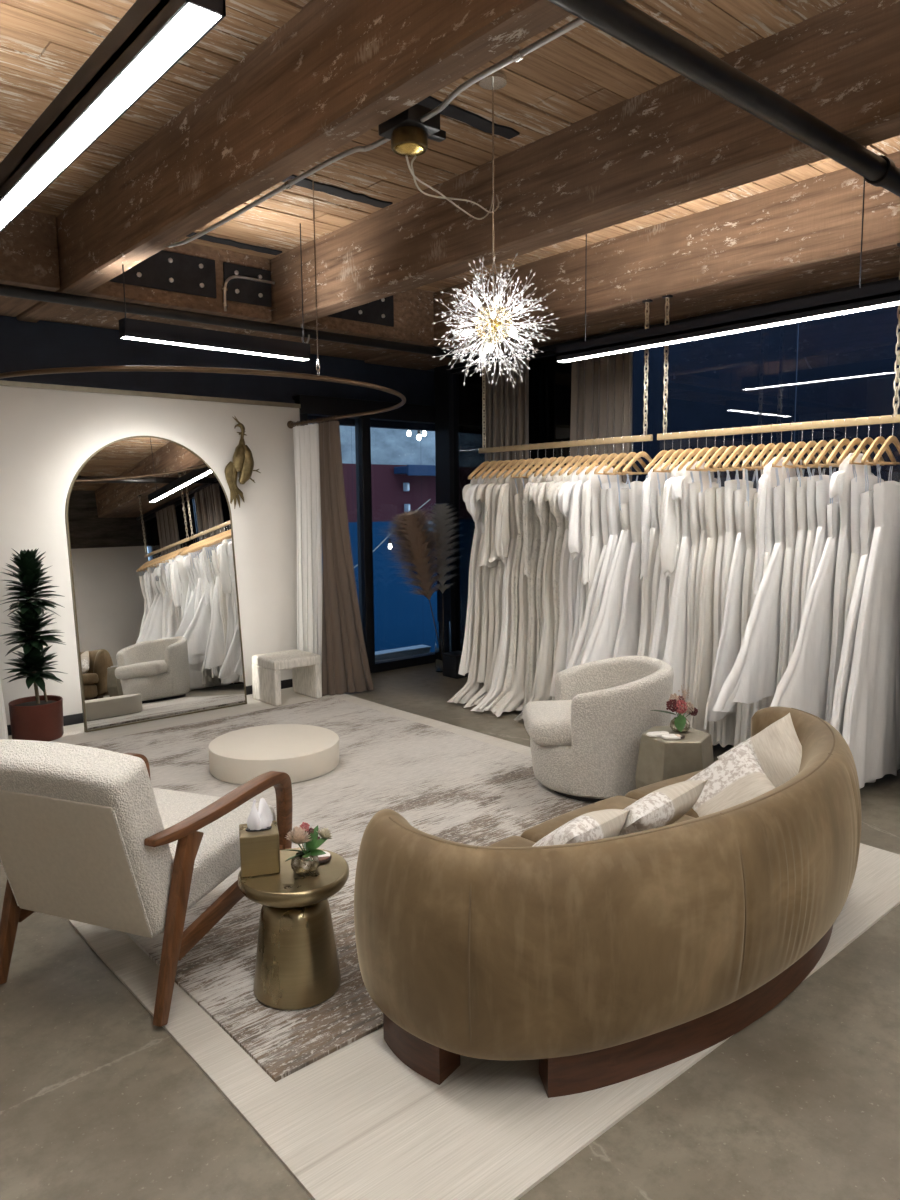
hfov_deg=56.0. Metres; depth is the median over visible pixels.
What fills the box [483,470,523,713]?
gown
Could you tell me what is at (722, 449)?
clothes hanger
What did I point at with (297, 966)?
side table
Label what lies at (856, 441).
clothes hanger
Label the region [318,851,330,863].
coaster
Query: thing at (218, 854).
seat cushion
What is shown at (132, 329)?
ceiling light
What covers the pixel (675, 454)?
clothes hanger
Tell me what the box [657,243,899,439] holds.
rail
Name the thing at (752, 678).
gown
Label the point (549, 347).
track
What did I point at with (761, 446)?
clothes hanger
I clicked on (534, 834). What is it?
seat cushion
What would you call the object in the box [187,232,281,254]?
ceiling strip
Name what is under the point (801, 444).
clothes hanger
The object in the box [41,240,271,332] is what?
ceiling beam
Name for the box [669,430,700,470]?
clothes hanger
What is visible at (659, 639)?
gown
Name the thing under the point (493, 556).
gown
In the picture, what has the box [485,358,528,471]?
curtain
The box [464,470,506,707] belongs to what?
gown
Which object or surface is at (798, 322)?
window frame
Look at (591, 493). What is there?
gown
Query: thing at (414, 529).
pampas grass
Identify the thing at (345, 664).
curtain
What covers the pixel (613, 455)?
clothes hanger
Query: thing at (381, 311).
steel plate
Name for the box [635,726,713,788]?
side table
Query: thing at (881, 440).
clothes hanger
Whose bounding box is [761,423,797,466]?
clothes hanger
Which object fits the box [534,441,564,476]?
clothes hanger
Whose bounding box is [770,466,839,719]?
gown
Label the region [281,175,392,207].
ceiling strip
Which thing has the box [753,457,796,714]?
gown
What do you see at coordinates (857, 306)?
diffuser
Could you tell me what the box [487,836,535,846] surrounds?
seat cushion
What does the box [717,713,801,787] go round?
throw pillow
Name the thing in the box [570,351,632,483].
curtain
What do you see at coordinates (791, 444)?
clothes hanger
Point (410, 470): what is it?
canopy
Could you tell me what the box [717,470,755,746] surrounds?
gown
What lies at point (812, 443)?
clothes hanger
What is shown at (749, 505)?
gown
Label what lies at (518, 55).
conduit
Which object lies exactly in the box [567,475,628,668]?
gown
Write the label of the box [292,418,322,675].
curtain
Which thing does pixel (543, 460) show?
clothes hanger
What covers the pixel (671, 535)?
gown
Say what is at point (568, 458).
clothes hanger
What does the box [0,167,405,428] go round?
curtain rod
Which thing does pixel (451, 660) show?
planter box
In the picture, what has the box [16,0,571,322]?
ceiling beam
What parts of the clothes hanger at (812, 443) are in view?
hanger arm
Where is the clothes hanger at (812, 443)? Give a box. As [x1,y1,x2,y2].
[793,420,828,467]
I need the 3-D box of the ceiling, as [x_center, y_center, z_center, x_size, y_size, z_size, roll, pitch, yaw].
[-0.452,-2.187,2.974,7.946,0.054,8.596,-6,9,-41]
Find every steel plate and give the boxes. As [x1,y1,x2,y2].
[109,250,216,297]
[223,262,271,306]
[328,295,393,326]
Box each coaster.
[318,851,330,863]
[646,731,668,736]
[661,734,684,739]
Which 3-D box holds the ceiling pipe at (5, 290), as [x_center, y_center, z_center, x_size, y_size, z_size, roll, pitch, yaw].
[-2.419,-2.101,5.304,7.600,0.587,0.114,-6,9,-41]
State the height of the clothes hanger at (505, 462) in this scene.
0.271 m
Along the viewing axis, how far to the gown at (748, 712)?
5.21 m
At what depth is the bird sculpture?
7.09 m
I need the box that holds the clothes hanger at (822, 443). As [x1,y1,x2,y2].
[804,419,837,466]
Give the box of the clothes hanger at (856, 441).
[837,416,872,465]
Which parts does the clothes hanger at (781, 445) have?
hanger arm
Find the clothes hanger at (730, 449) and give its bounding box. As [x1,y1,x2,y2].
[713,427,750,470]
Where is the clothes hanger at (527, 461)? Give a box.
[511,443,540,477]
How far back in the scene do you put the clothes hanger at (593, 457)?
6.11 m
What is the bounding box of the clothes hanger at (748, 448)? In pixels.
[732,425,767,469]
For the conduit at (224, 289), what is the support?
attached to the ceiling beam at (68, 314)
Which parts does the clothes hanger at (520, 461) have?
hanger arm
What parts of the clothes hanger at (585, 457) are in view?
hanger arm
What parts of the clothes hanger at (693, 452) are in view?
hanger arm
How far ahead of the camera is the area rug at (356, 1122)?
2.33 m
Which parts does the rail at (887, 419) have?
chain, chain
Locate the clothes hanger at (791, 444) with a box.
[772,422,804,467]
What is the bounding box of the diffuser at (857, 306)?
[557,301,899,361]
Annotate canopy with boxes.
[394,465,435,475]
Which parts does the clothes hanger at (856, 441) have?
hanger arm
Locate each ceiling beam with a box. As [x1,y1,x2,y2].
[0,209,59,316]
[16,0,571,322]
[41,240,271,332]
[235,0,899,336]
[262,288,433,359]
[364,151,899,369]
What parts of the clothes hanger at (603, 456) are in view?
hanger arm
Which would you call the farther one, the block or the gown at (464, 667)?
the block
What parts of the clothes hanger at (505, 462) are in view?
hanger arm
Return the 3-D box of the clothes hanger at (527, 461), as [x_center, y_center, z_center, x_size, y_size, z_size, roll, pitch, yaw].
[0.632,-1.096,6.656,0.424,0.273,0.015,-6,9,-41]
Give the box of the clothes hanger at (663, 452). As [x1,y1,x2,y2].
[644,432,678,471]
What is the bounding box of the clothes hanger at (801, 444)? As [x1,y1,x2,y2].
[782,421,817,467]
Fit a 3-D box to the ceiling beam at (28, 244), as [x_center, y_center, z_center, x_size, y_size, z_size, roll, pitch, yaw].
[-4.318,-2.074,4.426,3.987,0.455,1.060,-6,9,-41]
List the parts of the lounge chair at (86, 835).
leg, rail, panel, arm, leg, arm, rail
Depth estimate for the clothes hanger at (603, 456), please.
6.05 m
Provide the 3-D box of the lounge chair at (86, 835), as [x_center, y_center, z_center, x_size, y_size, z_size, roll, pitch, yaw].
[-1.124,0.872,3.063,0.762,0.886,0.869,2,7,22]
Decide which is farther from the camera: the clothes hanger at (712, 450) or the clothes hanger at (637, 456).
the clothes hanger at (637, 456)
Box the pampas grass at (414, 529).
[374,508,448,635]
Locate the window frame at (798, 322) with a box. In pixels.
[793,322,798,456]
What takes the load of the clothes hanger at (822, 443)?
hanging from the rail at (887, 419)
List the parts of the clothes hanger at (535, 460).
hanger arm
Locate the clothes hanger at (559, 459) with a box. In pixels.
[542,441,572,475]
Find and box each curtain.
[0,681,7,739]
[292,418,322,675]
[318,415,373,695]
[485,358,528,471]
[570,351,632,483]
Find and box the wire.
[405,155,498,219]
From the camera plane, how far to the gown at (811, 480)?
4.88 m
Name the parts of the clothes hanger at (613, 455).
hanger arm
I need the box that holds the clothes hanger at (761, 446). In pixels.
[742,424,773,468]
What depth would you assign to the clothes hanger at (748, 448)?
5.18 m
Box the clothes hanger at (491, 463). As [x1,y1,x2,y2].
[475,446,503,478]
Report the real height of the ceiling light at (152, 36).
0.866 m
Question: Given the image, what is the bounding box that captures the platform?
[208,724,338,784]
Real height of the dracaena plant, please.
1.109 m
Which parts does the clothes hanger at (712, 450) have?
hanger arm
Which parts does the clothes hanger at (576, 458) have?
hanger arm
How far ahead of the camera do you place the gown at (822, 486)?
4.80 m
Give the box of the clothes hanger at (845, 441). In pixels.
[826,417,854,465]
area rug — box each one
[8,687,899,1199]
[76,697,593,1081]
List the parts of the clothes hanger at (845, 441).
hanger arm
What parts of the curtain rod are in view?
rod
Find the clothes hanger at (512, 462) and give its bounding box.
[496,444,524,477]
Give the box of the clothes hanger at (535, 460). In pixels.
[518,443,548,477]
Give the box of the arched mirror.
[65,436,246,731]
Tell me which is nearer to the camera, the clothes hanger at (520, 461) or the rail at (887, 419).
the rail at (887, 419)
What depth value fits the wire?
3.70 m
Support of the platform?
on the area rug at (447, 785)
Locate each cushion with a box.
[0,739,173,934]
[152,787,275,909]
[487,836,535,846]
[520,795,693,841]
[523,700,571,745]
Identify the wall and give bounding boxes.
[0,315,434,430]
[0,386,299,724]
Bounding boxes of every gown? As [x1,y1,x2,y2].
[447,471,492,703]
[458,472,484,675]
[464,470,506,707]
[470,470,532,711]
[476,471,499,683]
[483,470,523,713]
[487,470,514,692]
[494,470,533,716]
[514,468,561,720]
[523,469,544,705]
[529,468,553,665]
[545,467,570,700]
[548,467,578,696]
[558,466,586,668]
[567,466,596,666]
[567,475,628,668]
[579,475,637,664]
[581,466,622,605]
[581,474,647,663]
[613,474,650,657]
[637,463,671,656]
[648,473,663,656]
[650,473,669,660]
[660,461,688,615]
[663,461,718,719]
[684,472,720,716]
[686,471,727,721]
[690,471,736,732]
[704,460,762,729]
[708,470,745,744]
[712,458,804,711]
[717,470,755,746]
[734,469,754,746]
[740,469,758,742]
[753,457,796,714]
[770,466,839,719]
[776,468,814,688]
[788,467,824,663]
[800,467,835,623]
[804,466,838,607]
[825,453,874,723]
[830,465,892,734]
[842,464,899,787]
[843,465,883,637]
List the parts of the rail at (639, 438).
chain, chain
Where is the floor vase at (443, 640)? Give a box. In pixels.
[435,621,450,672]
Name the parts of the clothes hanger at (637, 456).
hanger arm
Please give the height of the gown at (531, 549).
1.833 m
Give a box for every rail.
[479,299,652,452]
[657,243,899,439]
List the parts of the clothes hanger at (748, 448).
hanger arm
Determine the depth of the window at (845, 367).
6.21 m
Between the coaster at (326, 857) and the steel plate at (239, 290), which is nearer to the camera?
the coaster at (326, 857)
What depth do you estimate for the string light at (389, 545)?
10.95 m
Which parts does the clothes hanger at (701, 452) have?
hanger arm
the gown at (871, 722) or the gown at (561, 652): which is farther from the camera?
the gown at (561, 652)
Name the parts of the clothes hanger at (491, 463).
hanger arm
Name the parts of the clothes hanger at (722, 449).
hanger arm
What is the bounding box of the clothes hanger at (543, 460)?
[526,442,555,476]
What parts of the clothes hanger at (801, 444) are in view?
hanger arm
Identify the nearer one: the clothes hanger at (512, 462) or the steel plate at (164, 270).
the steel plate at (164, 270)
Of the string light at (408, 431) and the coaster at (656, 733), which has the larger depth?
the string light at (408, 431)
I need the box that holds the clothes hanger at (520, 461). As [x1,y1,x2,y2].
[503,444,536,477]
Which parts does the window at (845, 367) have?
frame, glass pane, glass pane, glass pane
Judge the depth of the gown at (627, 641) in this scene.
5.85 m
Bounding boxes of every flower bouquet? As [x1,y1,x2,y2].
[285,822,332,860]
[650,684,697,731]
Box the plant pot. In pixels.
[8,695,63,741]
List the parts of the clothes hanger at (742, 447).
hanger arm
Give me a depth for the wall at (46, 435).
6.46 m
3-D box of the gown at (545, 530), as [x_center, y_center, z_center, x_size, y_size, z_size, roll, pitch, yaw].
[0.802,-0.078,6.586,0.106,1.873,0.537,6,9,44]
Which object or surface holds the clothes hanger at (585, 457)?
hanging from the rail at (639, 438)
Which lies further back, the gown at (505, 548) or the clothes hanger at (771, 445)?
the gown at (505, 548)
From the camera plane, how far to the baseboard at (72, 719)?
6.47 m
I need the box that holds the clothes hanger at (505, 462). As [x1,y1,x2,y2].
[489,445,517,478]
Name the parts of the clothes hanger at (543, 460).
hanger arm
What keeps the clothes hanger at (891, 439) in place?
hanging from the rail at (887, 419)
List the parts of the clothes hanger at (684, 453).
hanger arm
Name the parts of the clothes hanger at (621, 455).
hanger arm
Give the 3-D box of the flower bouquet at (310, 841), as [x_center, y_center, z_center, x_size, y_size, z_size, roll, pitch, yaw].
[-0.478,0.804,2.799,0.128,0.121,0.172,5,9,40]
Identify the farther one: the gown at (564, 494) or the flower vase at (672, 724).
the gown at (564, 494)
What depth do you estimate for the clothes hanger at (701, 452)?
5.43 m
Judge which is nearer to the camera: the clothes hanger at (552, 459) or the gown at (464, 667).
the clothes hanger at (552, 459)
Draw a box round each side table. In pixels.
[238,848,348,1009]
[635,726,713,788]
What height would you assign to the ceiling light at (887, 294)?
0.866 m
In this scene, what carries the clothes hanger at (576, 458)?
hanging from the rail at (639, 438)
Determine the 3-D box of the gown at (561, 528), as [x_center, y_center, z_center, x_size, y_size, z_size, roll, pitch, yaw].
[0.914,-0.060,6.461,0.098,1.883,0.545,6,9,44]
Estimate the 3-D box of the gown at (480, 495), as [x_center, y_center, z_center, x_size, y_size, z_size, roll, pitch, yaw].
[0.401,-0.182,7.000,0.116,1.753,0.573,6,9,44]
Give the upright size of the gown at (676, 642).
1.813 m
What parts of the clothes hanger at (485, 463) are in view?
hanger arm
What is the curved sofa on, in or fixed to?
on the area rug at (356, 1122)
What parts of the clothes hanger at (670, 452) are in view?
hanger arm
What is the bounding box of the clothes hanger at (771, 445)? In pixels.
[751,424,779,468]
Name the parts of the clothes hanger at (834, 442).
hanger arm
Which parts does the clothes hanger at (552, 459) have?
hanger arm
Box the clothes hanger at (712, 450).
[695,428,731,470]
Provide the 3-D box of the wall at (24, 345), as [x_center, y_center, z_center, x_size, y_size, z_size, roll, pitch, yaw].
[-3.068,-1.985,6.301,8.300,1.065,0.080,-6,9,-41]
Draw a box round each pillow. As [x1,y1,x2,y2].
[532,809,629,846]
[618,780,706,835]
[686,740,774,816]
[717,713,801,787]
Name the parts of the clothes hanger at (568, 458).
hanger arm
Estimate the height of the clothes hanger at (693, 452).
0.271 m
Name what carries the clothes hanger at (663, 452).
hanging from the rail at (887, 419)
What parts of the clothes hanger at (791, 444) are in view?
hanger arm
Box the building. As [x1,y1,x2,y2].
[322,426,436,652]
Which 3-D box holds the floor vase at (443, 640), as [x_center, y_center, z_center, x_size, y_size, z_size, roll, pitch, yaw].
[-0.068,0.459,8.278,0.164,0.500,0.164,-6,9,-41]
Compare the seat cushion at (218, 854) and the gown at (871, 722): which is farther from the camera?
the gown at (871, 722)
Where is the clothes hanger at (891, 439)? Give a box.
[873,413,899,464]
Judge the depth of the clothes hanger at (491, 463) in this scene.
6.90 m
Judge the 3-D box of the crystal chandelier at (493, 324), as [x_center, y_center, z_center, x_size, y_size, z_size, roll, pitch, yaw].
[0.193,-1.597,3.691,0.569,1.303,0.557,3,7,27]
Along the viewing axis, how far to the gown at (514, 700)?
6.59 m
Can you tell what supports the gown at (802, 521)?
hanging from the clothes hanger at (812, 443)
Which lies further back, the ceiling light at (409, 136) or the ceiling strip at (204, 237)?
the ceiling strip at (204, 237)
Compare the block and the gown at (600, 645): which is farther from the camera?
the block
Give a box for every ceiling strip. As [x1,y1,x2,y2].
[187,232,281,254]
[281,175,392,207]
[417,96,519,138]
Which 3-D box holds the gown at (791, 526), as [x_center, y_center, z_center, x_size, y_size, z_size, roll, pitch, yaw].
[2.120,0.042,5.133,0.444,1.661,0.073,-6,8,-37]
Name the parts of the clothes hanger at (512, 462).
hanger arm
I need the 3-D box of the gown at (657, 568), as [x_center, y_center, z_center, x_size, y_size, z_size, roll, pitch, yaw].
[1.468,0.027,5.756,0.467,1.761,0.094,-6,9,-41]
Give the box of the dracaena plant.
[0,548,66,703]
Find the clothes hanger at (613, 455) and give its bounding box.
[594,436,631,474]
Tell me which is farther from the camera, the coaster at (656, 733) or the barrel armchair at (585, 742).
the barrel armchair at (585, 742)
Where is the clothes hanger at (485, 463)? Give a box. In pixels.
[468,447,495,478]
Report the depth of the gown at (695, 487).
5.47 m
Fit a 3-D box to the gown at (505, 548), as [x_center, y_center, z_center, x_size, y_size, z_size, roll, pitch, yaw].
[0.502,-0.082,6.747,0.839,1.897,0.151,-6,9,-41]
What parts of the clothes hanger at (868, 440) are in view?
hanger arm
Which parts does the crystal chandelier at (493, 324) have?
bulb, bulb, bulb, hanging cord, bulb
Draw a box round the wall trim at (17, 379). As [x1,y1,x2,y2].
[0,377,294,403]
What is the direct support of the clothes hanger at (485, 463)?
hanging from the rail at (639, 438)
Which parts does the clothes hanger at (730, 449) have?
hanger arm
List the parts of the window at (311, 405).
frame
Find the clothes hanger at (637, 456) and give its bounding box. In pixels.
[622,434,655,473]
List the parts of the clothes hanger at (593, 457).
hanger arm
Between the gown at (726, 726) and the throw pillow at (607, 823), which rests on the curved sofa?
the throw pillow at (607, 823)
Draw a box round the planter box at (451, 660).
[442,650,468,678]
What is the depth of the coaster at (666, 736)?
4.19 m
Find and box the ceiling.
[0,0,899,291]
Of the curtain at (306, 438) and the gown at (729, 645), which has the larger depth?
the curtain at (306, 438)
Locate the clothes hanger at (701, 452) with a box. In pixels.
[686,429,723,471]
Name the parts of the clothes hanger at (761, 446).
hanger arm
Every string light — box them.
[354,499,430,567]
[407,430,425,439]
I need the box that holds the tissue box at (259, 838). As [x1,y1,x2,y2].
[239,798,279,876]
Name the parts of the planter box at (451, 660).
lid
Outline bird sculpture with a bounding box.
[224,417,260,508]
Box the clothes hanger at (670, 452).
[652,432,683,472]
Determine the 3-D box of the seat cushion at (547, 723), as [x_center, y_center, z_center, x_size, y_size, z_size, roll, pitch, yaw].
[0.752,0.697,4.841,0.650,0.176,0.550,-1,7,-1]
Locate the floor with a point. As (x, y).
(98, 1100)
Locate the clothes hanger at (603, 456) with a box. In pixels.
[585,437,621,474]
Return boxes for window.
[292,394,434,672]
[434,305,899,650]
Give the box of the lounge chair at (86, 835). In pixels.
[0,739,292,1026]
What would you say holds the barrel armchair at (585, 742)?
on the area rug at (447, 785)
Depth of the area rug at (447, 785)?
4.56 m
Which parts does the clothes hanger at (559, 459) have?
hanger arm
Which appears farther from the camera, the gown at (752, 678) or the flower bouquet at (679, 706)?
the gown at (752, 678)
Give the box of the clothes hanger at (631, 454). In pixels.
[613,435,649,473]
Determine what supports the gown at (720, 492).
hanging from the clothes hanger at (730, 449)
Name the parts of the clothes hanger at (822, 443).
hanger arm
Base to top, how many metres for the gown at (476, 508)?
1.892 m
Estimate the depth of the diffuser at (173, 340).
5.17 m
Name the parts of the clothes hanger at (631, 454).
hanger arm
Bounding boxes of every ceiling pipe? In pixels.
[0,284,500,363]
[548,0,899,196]
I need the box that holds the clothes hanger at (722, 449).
[704,427,740,470]
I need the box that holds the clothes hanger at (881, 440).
[861,414,895,464]
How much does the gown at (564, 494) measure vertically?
1.883 m
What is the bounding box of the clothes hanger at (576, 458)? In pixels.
[559,439,589,475]
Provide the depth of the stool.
7.09 m
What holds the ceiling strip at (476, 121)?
attached to the ceiling
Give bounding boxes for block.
[375,645,430,660]
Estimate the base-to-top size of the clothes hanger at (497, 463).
0.271 m
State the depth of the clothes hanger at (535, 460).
6.53 m
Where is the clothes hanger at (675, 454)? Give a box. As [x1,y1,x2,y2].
[661,431,691,471]
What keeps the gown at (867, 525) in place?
hanging from the clothes hanger at (881, 440)
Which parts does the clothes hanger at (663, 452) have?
hanger arm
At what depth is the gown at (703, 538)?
5.42 m
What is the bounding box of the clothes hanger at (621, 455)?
[603,436,641,474]
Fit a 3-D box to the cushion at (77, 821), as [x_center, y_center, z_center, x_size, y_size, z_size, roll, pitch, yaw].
[-1.229,0.770,2.793,0.640,0.620,0.314,2,7,22]
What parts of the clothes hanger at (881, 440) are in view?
hanger arm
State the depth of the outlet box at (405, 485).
12.01 m
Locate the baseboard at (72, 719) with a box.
[7,679,292,735]
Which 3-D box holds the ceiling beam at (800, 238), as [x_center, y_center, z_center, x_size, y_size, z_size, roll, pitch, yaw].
[2.231,-2.225,5.225,0.780,0.485,8.430,-6,9,-41]
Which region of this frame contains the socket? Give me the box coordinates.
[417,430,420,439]
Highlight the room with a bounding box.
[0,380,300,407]
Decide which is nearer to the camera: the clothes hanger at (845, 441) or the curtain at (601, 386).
the clothes hanger at (845, 441)
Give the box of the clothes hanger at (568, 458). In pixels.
[550,440,581,475]
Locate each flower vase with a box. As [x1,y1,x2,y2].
[291,850,318,874]
[670,717,689,732]
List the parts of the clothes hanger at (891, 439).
hanger arm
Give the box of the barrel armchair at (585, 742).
[523,656,673,802]
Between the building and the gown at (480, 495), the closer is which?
the gown at (480, 495)
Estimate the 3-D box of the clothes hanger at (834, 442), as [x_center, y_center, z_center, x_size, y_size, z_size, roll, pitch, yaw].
[2.205,-0.904,4.856,0.424,0.273,0.015,-6,9,-41]
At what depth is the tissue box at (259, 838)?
2.79 m
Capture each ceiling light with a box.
[0,0,225,231]
[119,223,310,360]
[378,104,445,156]
[556,146,899,362]
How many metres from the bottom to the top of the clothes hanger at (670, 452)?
0.273 m
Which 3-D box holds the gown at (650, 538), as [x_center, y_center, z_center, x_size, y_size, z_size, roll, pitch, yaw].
[1.442,-0.015,5.806,0.563,1.833,0.090,-6,9,-41]
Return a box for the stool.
[252,649,321,705]
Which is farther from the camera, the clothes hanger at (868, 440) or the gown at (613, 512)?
the gown at (613, 512)
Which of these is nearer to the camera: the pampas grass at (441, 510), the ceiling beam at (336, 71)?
the ceiling beam at (336, 71)
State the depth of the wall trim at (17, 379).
6.68 m
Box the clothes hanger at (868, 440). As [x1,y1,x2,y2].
[849,415,883,465]
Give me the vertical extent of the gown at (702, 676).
1.741 m
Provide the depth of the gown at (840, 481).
4.74 m
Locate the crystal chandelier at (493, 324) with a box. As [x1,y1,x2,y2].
[432,72,558,386]
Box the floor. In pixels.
[0,663,899,1199]
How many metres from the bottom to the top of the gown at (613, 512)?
1.612 m
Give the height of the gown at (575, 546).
1.734 m
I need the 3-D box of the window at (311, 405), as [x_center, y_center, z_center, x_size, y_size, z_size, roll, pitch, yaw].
[-0.622,-0.610,8.347,1.970,2.620,0.130,-6,9,-41]
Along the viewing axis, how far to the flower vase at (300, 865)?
2.78 m
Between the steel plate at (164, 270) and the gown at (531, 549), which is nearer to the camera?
the steel plate at (164, 270)
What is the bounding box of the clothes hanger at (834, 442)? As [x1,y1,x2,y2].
[815,418,846,466]
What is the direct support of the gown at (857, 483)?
hanging from the clothes hanger at (868, 440)
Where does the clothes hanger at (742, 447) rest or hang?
hanging from the rail at (887, 419)
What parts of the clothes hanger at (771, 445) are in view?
hanger arm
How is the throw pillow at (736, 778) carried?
on the curved sofa
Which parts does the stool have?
leg, seat, leg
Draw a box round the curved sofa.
[354,706,860,1097]
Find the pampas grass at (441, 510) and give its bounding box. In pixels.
[425,503,463,622]
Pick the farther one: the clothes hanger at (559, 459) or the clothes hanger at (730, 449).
the clothes hanger at (559, 459)
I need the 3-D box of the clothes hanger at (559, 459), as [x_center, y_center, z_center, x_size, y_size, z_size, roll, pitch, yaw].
[0.848,-1.071,6.409,0.424,0.271,0.015,-6,9,-41]
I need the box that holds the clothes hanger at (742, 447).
[722,426,758,469]
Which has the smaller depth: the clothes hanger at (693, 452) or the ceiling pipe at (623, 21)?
the ceiling pipe at (623, 21)
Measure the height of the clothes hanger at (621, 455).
0.273 m
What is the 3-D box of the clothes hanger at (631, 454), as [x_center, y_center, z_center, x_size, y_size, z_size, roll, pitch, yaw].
[1.278,-1.017,5.916,0.424,0.273,0.015,-6,9,-41]
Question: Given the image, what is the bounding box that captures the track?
[446,277,898,369]
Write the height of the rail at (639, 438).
1.002 m
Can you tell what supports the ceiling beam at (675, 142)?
attached to the ceiling
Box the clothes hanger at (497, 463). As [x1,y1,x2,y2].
[482,446,510,478]
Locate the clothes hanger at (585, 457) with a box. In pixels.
[567,440,598,474]
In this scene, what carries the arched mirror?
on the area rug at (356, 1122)
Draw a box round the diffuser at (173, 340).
[122,336,308,360]
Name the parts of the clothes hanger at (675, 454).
hanger arm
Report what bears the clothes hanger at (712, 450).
hanging from the rail at (887, 419)
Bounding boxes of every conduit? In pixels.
[168,18,584,247]
[221,275,274,310]
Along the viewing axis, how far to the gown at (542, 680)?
6.39 m
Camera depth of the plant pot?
5.89 m
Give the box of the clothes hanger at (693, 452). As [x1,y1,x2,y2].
[678,430,713,470]
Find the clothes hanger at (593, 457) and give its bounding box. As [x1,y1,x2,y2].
[576,438,607,474]
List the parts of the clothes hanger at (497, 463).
hanger arm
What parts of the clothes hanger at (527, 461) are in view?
hanger arm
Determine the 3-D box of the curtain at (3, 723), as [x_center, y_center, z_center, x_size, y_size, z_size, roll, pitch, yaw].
[-3.232,-0.171,5.696,0.304,2.342,0.395,-6,9,-41]

